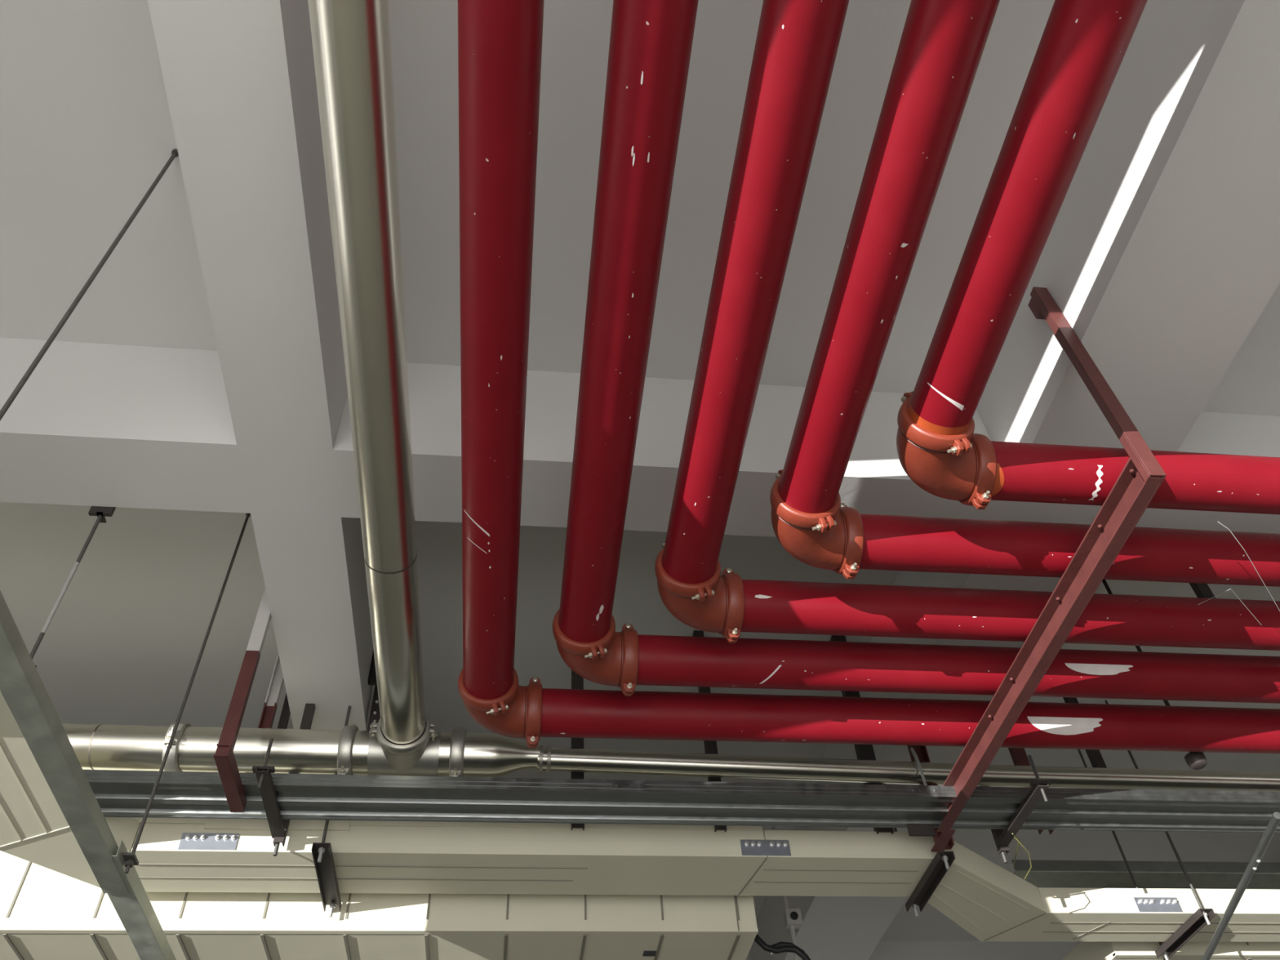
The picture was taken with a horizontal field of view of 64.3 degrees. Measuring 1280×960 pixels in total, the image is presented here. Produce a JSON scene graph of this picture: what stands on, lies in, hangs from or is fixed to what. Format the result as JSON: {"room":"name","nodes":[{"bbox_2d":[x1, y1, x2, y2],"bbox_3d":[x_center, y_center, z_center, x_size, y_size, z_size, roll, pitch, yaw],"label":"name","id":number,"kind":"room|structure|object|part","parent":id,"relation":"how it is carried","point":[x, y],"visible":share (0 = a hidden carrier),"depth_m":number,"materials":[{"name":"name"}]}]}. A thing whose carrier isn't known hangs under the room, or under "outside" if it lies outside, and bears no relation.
{"room":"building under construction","nodes":[
{"label":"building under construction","id":0,"kind":"room"},
{"bbox_2d":[0,590,176,959],"bbox_3d":[-1.471,0.690,2.599,0.117,0.054,4.400,3,-48,-6],"label":"support rail","id":1,"kind":"object","parent":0,"point":[22,687],"visible":1,"depth_m":2.69,"materials":[{"name":"metal"}]},
{"bbox_3d":[-1.411,0.146,2.101,0.074,0.043,2.920,3,-48,-6],"label":"rail","id":2,"kind":"part","parent":1,"relation":"part of","materials":[{"name":"metal"}]},
{"bbox_3d":[-1.632,1.686,3.497,0.078,0.050,1.700,3,-48,-6],"label":"spliced rail","id":3,"kind":"part","parent":1,"relation":"part of","materials":[{"name":"metal"}]},
{"bbox_2d":[0,0,1279,959],"bbox_3d":[-0.283,0.410,4.237,12.400,0.740,12.700,3,-48,-6],"label":"ceiling","id":4,"kind":"structure","parent":0,"point":[197,384],"depth_m":3.30,"materials":[{"name":"paint"}]},
{"bbox_2d":[30,506,115,666],"bbox_3d":[-2.017,0.289,3.111,0.600,0.720,0.052,3,-48,-6],"label":"rod","id":5,"kind":"object","parent":4,"relation":"hanging from","point":[101,512],"visible":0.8,"depth_m":3.18,"materials":[{"name":"metal"}]},
{"bbox_3d":[-1.740,0.495,2.923,0.012,0.140,0.012,3,-48,-6],"label":"rod","id":6,"kind":"part","parent":5,"relation":"part of","materials":[{"name":"metal"}]},
{"bbox_3d":[-1.750,0.354,3.078,0.013,0.280,0.013,3,-48,-6],"label":"bright rod","id":7,"kind":"part","parent":5,"relation":"part of","materials":[{"name":"metal"}]},
{"bbox_3d":[-1.762,0.179,3.270,0.012,0.240,0.012,3,-48,-6],"label":"rod","id":8,"kind":"part","parent":5,"relation":"part of","materials":[{"name":"metal"}]},
{"bbox_2d":[0,148,178,420],"bbox_3d":[-1.358,-0.481,2.507,0.020,1.500,0.020,-14,-48,9],"label":"rod","id":9,"kind":"object","parent":4,"relation":"hanging from","point":[175,153],"visible":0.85,"depth_m":2.47,"materials":[{"name":"metal"}]},
{"bbox_2d":[124,512,250,873],"bbox_3d":[-1.524,0.635,3.510,0.020,1.500,0.020,-14,-48,9],"label":"rod","id":10,"kind":"object","parent":4,"relation":"hanging from","point":[157,780],"visible":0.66,"depth_m":3.40,"materials":[{"name":"metal"}]},
{"bbox_2d":[213,588,290,812],"bbox_3d":[-1.433,0.820,3.898,0.077,1.004,0.732,5,-48,-8],"label":"hanger","id":11,"kind":"object","parent":4,"relation":"hanging from","point":[224,758],"visible":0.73,"depth_m":3.52,"materials":[{"name":"red metal"}]},
{"bbox_2d":[252,703,315,856],"bbox_3d":[-1.300,0.969,3.747,0.070,0.640,0.460,3,-48,-6],"label":"bracket","id":12,"kind":"object","parent":4,"relation":"attached to","point":[278,827],"visible":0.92,"depth_m":3.58,"materials":[{"name":"metal"}]},
{"bbox_2d":[311,706,351,917],"bbox_3d":[-1.194,1.230,4.122,0.062,0.885,0.480,3,-48,-6],"label":"hanger","id":13,"kind":"object","parent":4,"relation":"hanging from","point":[322,852],"visible":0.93,"depth_m":3.82,"materials":[{"name":"metal"}]},
{"bbox_3d":[-1.150,1.352,3.670,0.013,0.048,0.013,3,-48,-6],"label":"rod","id":14,"kind":"part","parent":13,"relation":"part of","materials":[{"name":"metal"}]},
{"bbox_3d":[-1.198,1.673,3.959,0.013,0.048,0.013,3,-48,-6],"label":"rod","id":15,"kind":"part","parent":13,"relation":"part of","materials":[{"name":"metal"}]},
{"bbox_3d":[-1.170,1.069,3.981,0.012,0.880,0.012,3,-48,-6],"label":"rod","id":16,"kind":"part","parent":13,"relation":"part of","materials":[{"name":"metal"}]},
{"bbox_2d":[0,850,758,959],"bbox_3d":[-1.728,1.906,4.391,4.315,0.506,0.966,3,-48,-6],"label":"duct","id":17,"kind":"object","parent":13,"relation":"hanging from","point":[46,913],"visible":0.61,"depth_m":4.03,"materials":[{"name":"beige metal"}]},
{"bbox_3d":[-1.665,1.724,3.902,4.315,0.014,0.028,3,-48,-6],"label":"edge trim","id":18,"kind":"part","parent":17,"relation":"part of","materials":[{"name":"beige metal"}]},
{"bbox_2d":[368,649,377,684],"bbox_3d":[-1.117,0.764,4.330,0.045,0.240,0.030,3,-48,-6],"label":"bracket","id":19,"kind":"object","parent":4,"relation":"attached to","point":[372,675],"visible":0.31,"depth_m":4.28,"materials":[{"name":"metal"}]},
{"bbox_2d":[367,684,380,730],"bbox_3d":[-1.104,0.998,4.239,0.040,0.370,0.048,3,-48,-6],"label":"strut","id":20,"kind":"object","parent":4,"relation":"attached to","point":[375,714],"visible":0.41,"depth_m":4.25,"materials":[{"name":"metal"}]},
{"bbox_2d":[570,670,584,830],"bbox_3d":[-0.263,1.012,4.278,0.050,0.990,0.040,3,-48,-6],"label":"strut","id":21,"kind":"object","parent":4,"relation":"hanging from","point":[577,682],"visible":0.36,"depth_m":4.18,"materials":[{"name":"black metal"}]},
{"bbox_2d":[692,630,726,832],"bbox_3d":[0.290,1.040,4.338,0.045,0.990,0.040,3,-48,-6],"label":"strut","id":22,"kind":"object","parent":4,"relation":"hanging from","point":[710,747],"visible":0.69,"depth_m":4.24,"materials":[{"name":"black metal"}]},
{"bbox_2d":[771,826,802,959],"bbox_3d":[0.764,2.075,5.322,0.080,0.970,0.068,3,-48,-6],"label":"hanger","id":23,"kind":"object","parent":4,"relation":"attached to","point":[793,920],"visible":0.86,"depth_m":5.14,"materials":[{"name":"grey metal"}]},
{"bbox_2d":[754,934,810,959],"bbox_3d":[0.702,2.309,4.990,0.318,0.224,0.034,3,-48,-6],"label":"cable","id":24,"kind":"object","parent":23,"relation":"attached to","point":[780,947],"visible":0.88,"depth_m":4.99,"materials":[{"name":"rubber"}]},
{"bbox_2d":[829,635,893,834],"bbox_3d":[0.948,1.074,4.411,0.065,0.990,0.040,3,-48,-6],"label":"strut","id":25,"kind":"object","parent":4,"relation":"hanging from","point":[864,752],"visible":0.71,"depth_m":4.31,"materials":[{"name":"black metal"}]},
{"bbox_2d":[882,783,955,917],"bbox_3d":[1.145,1.418,4.293,0.062,0.665,0.450,3,-48,-6],"label":"hanger","id":26,"kind":"object","parent":4,"relation":"hanging from","point":[941,863],"visible":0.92,"depth_m":4.08,"materials":[{"name":"metal"}]},
{"bbox_3d":[1.137,1.777,4.201,0.013,0.048,0.013,3,-48,-6],"label":"rod","id":27,"kind":"part","parent":26,"relation":"part of","materials":[{"name":"metal"}]},
{"bbox_3d":[1.182,1.478,3.932,0.013,0.048,0.013,3,-48,-6],"label":"rod","id":28,"kind":"part","parent":26,"relation":"part of","materials":[{"name":"metal"}]},
{"bbox_2d":[991,755,1051,863],"bbox_3d":[1.430,1.108,4.046,0.070,0.640,0.460,3,-48,-6],"label":"bracket","id":29,"kind":"object","parent":4,"relation":"hanging from","point":[1002,838],"visible":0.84,"depth_m":3.84,"materials":[{"name":"metal"}]},
{"bbox_2d":[83,769,1279,833],"bbox_3d":[1.083,1.233,3.846,6.090,0.046,0.234,3,-48,-6],"label":"cable tray","id":30,"kind":"object","parent":29,"relation":"on","point":[117,793],"visible":0.79,"depth_m":3.72,"materials":[{"name":"metal"}]},
{"bbox_3d":[-0.042,1.090,3.647,0.120,0.030,0.007,3,-48,-6],"label":"splice plate","id":31,"kind":"part","parent":30,"relation":"part of","materials":[{"name":"metal"}]},
{"bbox_3d":[1.094,1.157,3.777,6.090,0.046,0.019,3,-48,-6],"label":"rail","id":32,"kind":"part","parent":30,"relation":"part of","materials":[{"name":"metal"}]},
{"bbox_3d":[1.071,1.313,3.917,6.090,0.046,0.019,3,-48,-6],"label":"rail","id":33,"kind":"part","parent":30,"relation":"part of","materials":[{"name":"metal"}]},
{"bbox_3d":[1.050,1.146,3.767,0.120,0.030,0.007,3,-48,-6],"label":"splice plate","id":34,"kind":"part","parent":30,"relation":"part of","materials":[{"name":"metal"}]},
{"bbox_2d":[1012,833,1031,879],"bbox_3d":[1.515,1.510,4.072,0.058,0.155,0.484,-13,-48,8],"label":"loose wire","id":35,"kind":"object","parent":29,"relation":"hanging from","point":[1013,834],"visible":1,"depth_m":3.98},
{"bbox_2d":[1008,747,1053,834],"bbox_3d":[1.639,1.266,4.311,0.050,0.480,0.040,3,-48,-6],"label":"strut","id":36,"kind":"object","parent":4,"relation":"hanging from","point":[1019,756],"visible":0.14,"depth_m":4.37,"materials":[{"name":"black metal"}]},
{"bbox_2d":[906,286,1166,852],"bbox_3d":[1.194,0.405,3.615,0.198,0.910,1.960,3,-48,-6],"label":"hanger","id":37,"kind":"object","parent":4,"relation":"hanging from","point":[1142,475],"visible":0.76,"depth_m":3.08,"materials":[{"name":"red metal"}]},
{"bbox_2d":[62,0,1279,791],"bbox_3d":[0.351,-0.743,2.343,8.071,0.249,5.275,3,-48,-6],"label":"pipe","id":38,"kind":"object","parent":37,"relation":"on","point":[351,40],"visible":0.85,"depth_m":3.26,"materials":[{"name":"silver metal"}]},
{"bbox_2d":[457,0,1279,753],"bbox_3d":[2.004,-0.744,2.278,4.800,0.251,4.687,3,-48,-6],"label":"pipe","id":39,"kind":"object","parent":37,"relation":"on","point":[500,42],"visible":1,"depth_m":3.01,"materials":[{"name":"metal"}]},
{"bbox_2d":[552,0,1279,703],"bbox_3d":[2.168,-0.853,2.203,4.501,0.251,4.390,3,-48,-6],"label":"pipe","id":40,"kind":"object","parent":37,"relation":"on","point":[651,41],"visible":1,"depth_m":2.91,"materials":[{"name":"metal"}]},
{"bbox_3d":[1.066,1.284,3.933,0.100,0.190,0.010,3,-48,-6],"label":"gusset plate","id":41,"kind":"part","parent":37,"relation":"part of","materials":[{"name":"metal"}]},
{"bbox_2d":[654,0,1279,650],"bbox_3d":[2.331,-0.952,2.119,4.207,0.251,4.096,3,-48,-6],"label":"pipe","id":42,"kind":"object","parent":37,"relation":"on","point":[797,44],"visible":1,"depth_m":2.76,"materials":[{"name":"metal"}]},
{"bbox_2d":[769,0,1279,586],"bbox_3d":[2.494,-1.056,2.023,3.915,0.251,3.778,3,-48,-6],"label":"pipe","id":43,"kind":"object","parent":37,"relation":"on","point":[942,44],"visible":1,"depth_m":2.61,"materials":[{"name":"metal"}]},
{"bbox_2d":[1197,588,1262,625],"bbox_3d":[1.813,0.404,3.154,0.109,0.052,0.230,-37,-55,26],"label":"wire","id":44,"kind":"object","parent":43,"relation":"hanging from","point":[1229,588],"visible":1,"depth_m":3.11,"materials":[{"name":"metal"}]},
{"bbox_3d":[1.299,-0.567,3.300,0.040,0.080,0.058,3,-48,-6],"label":"fixing plate","id":45,"kind":"part","parent":37,"relation":"part of","materials":[{"name":"red metal"}]},
{"bbox_2d":[896,0,1279,514],"bbox_3d":[2.653,-1.157,1.925,3.630,0.251,3.465,3,-48,-6],"label":"pipe","id":46,"kind":"object","parent":37,"relation":"on","point":[1083,45],"visible":1,"depth_m":2.45,"materials":[{"name":"metal"}]},
{"bbox_2d":[1217,521,1279,611],"bbox_3d":[1.823,0.266,3.025,0.018,0.057,0.496,-34,-54,25],"label":"wire","id":47,"kind":"object","parent":46,"relation":"hanging from","point":[1218,522],"visible":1,"depth_m":2.97,"materials":[{"name":"metal"}]},
{"bbox_2d":[1062,697,1106,768],"bbox_3d":[1.977,1.036,4.645,0.045,0.690,0.030,3,-48,-6],"label":"strut","id":48,"kind":"object","parent":4,"relation":"hanging from","point":[1095,756],"visible":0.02,"depth_m":4.45,"materials":[{"name":"black metal"}]},
{"bbox_2d":[1012,859,1279,888],"bbox_3d":[3.083,2.017,5.176,2.550,0.066,0.180,3,-48,-6],"label":"cable tray","id":49,"kind":"object","parent":4,"relation":"hanging from","point":[1042,873],"visible":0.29,"depth_m":5.07,"materials":[{"name":"metal"}]},
{"bbox_3d":[3.092,1.948,5.122,2.550,0.055,0.005,3,-48,-6],"label":"rail","id":50,"kind":"part","parent":49,"relation":"part of","materials":[{"name":"metal"}]},
{"bbox_2d":[1077,700,1215,959],"bbox_3d":[2.393,1.660,4.923,0.062,1.155,0.430,3,-48,-6],"label":"hanger","id":51,"kind":"object","parent":4,"relation":"hanging from","point":[1202,916],"visible":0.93,"depth_m":4.56,"materials":[{"name":"metal"}]},
{"bbox_2d":[0,691,1279,942],"bbox_3d":[1.232,-0.186,2.565,6.614,0.132,5.862,3,-48,-6],"label":"duct","id":52,"kind":"object","parent":51,"relation":"on","point":[986,900],"visible":0.88,"depth_m":3.92,"materials":[{"name":"metal"}]},
{"bbox_3d":[-1.572,1.319,3.717,0.200,0.064,0.004,3,-48,-6],"label":"joint plate","id":53,"kind":"part","parent":52,"relation":"part of","materials":[{"name":"metal"}]},
{"bbox_3d":[0.485,1.423,3.942,0.192,0.064,0.004,3,-48,-6],"label":"joint plate","id":54,"kind":"part","parent":52,"relation":"part of","materials":[{"name":"metal"}]},
{"bbox_3d":[2.260,1.853,4.446,0.200,0.064,0.004,3,-48,-6],"label":"joint plate","id":55,"kind":"part","parent":52,"relation":"part of","materials":[{"name":"metal"}]},
{"bbox_3d":[2.372,1.802,5.055,0.012,1.150,0.012,3,-48,-6],"label":"rod","id":56,"kind":"part","parent":51,"relation":"part of","materials":[{"name":"metal"}]},
{"bbox_3d":[2.414,1.518,4.799,0.012,1.150,0.012,3,-48,-6],"label":"rod","id":57,"kind":"part","parent":51,"relation":"part of","materials":[{"name":"metal"}]},
{"bbox_2d":[1062,942,1279,959],"bbox_3d":[3.189,2.479,5.143,2.100,0.185,0.804,3,-48,-6],"label":"duct","id":58,"kind":"object","parent":51,"relation":"hanging from","point":[1082,950],"visible":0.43,"depth_m":4.78,"materials":[{"name":"beige metal"}]},
{"bbox_3d":[3.236,2.248,4.825,2.100,0.014,0.028,3,-48,-6],"label":"edge trim","id":59,"kind":"part","parent":58,"relation":"part of","materials":[{"name":"beige metal"}]},
{"bbox_3d":[2.440,1.891,4.388,0.013,0.048,0.013,3,-48,-6],"label":"rod","id":60,"kind":"part","parent":51,"relation":"part of","materials":[{"name":"metal"}]},
{"bbox_2d":[1102,579,1207,769],"bbox_3d":[2.073,0.743,4.182,0.070,0.990,0.070,3,-48,-6],"label":"round fitting","id":61,"kind":"object","parent":4,"relation":"hanging from","point":[1194,760],"visible":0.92,"depth_m":3.82,"materials":[{"name":"metal"}]},
{"bbox_2d":[1189,582,1215,598],"bbox_3d":[2.117,0.299,3.984,0.045,0.690,0.030,3,-48,-6],"label":"strut","id":62,"kind":"object","parent":4,"relation":"hanging from","point":[1201,590],"visible":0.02,"depth_m":3.84,"materials":[{"name":"black metal"}]},
{"bbox_2d":[1201,811,1279,959],"bbox_3d":[2.154,1.541,3.697,0.025,0.030,1.275,-9,-48,4],"label":"conduit","id":63,"kind":"object","parent":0,"point":[1274,820],"visible":1,"depth_m":3.57,"materials":[{"name":"metal"}]}
]}

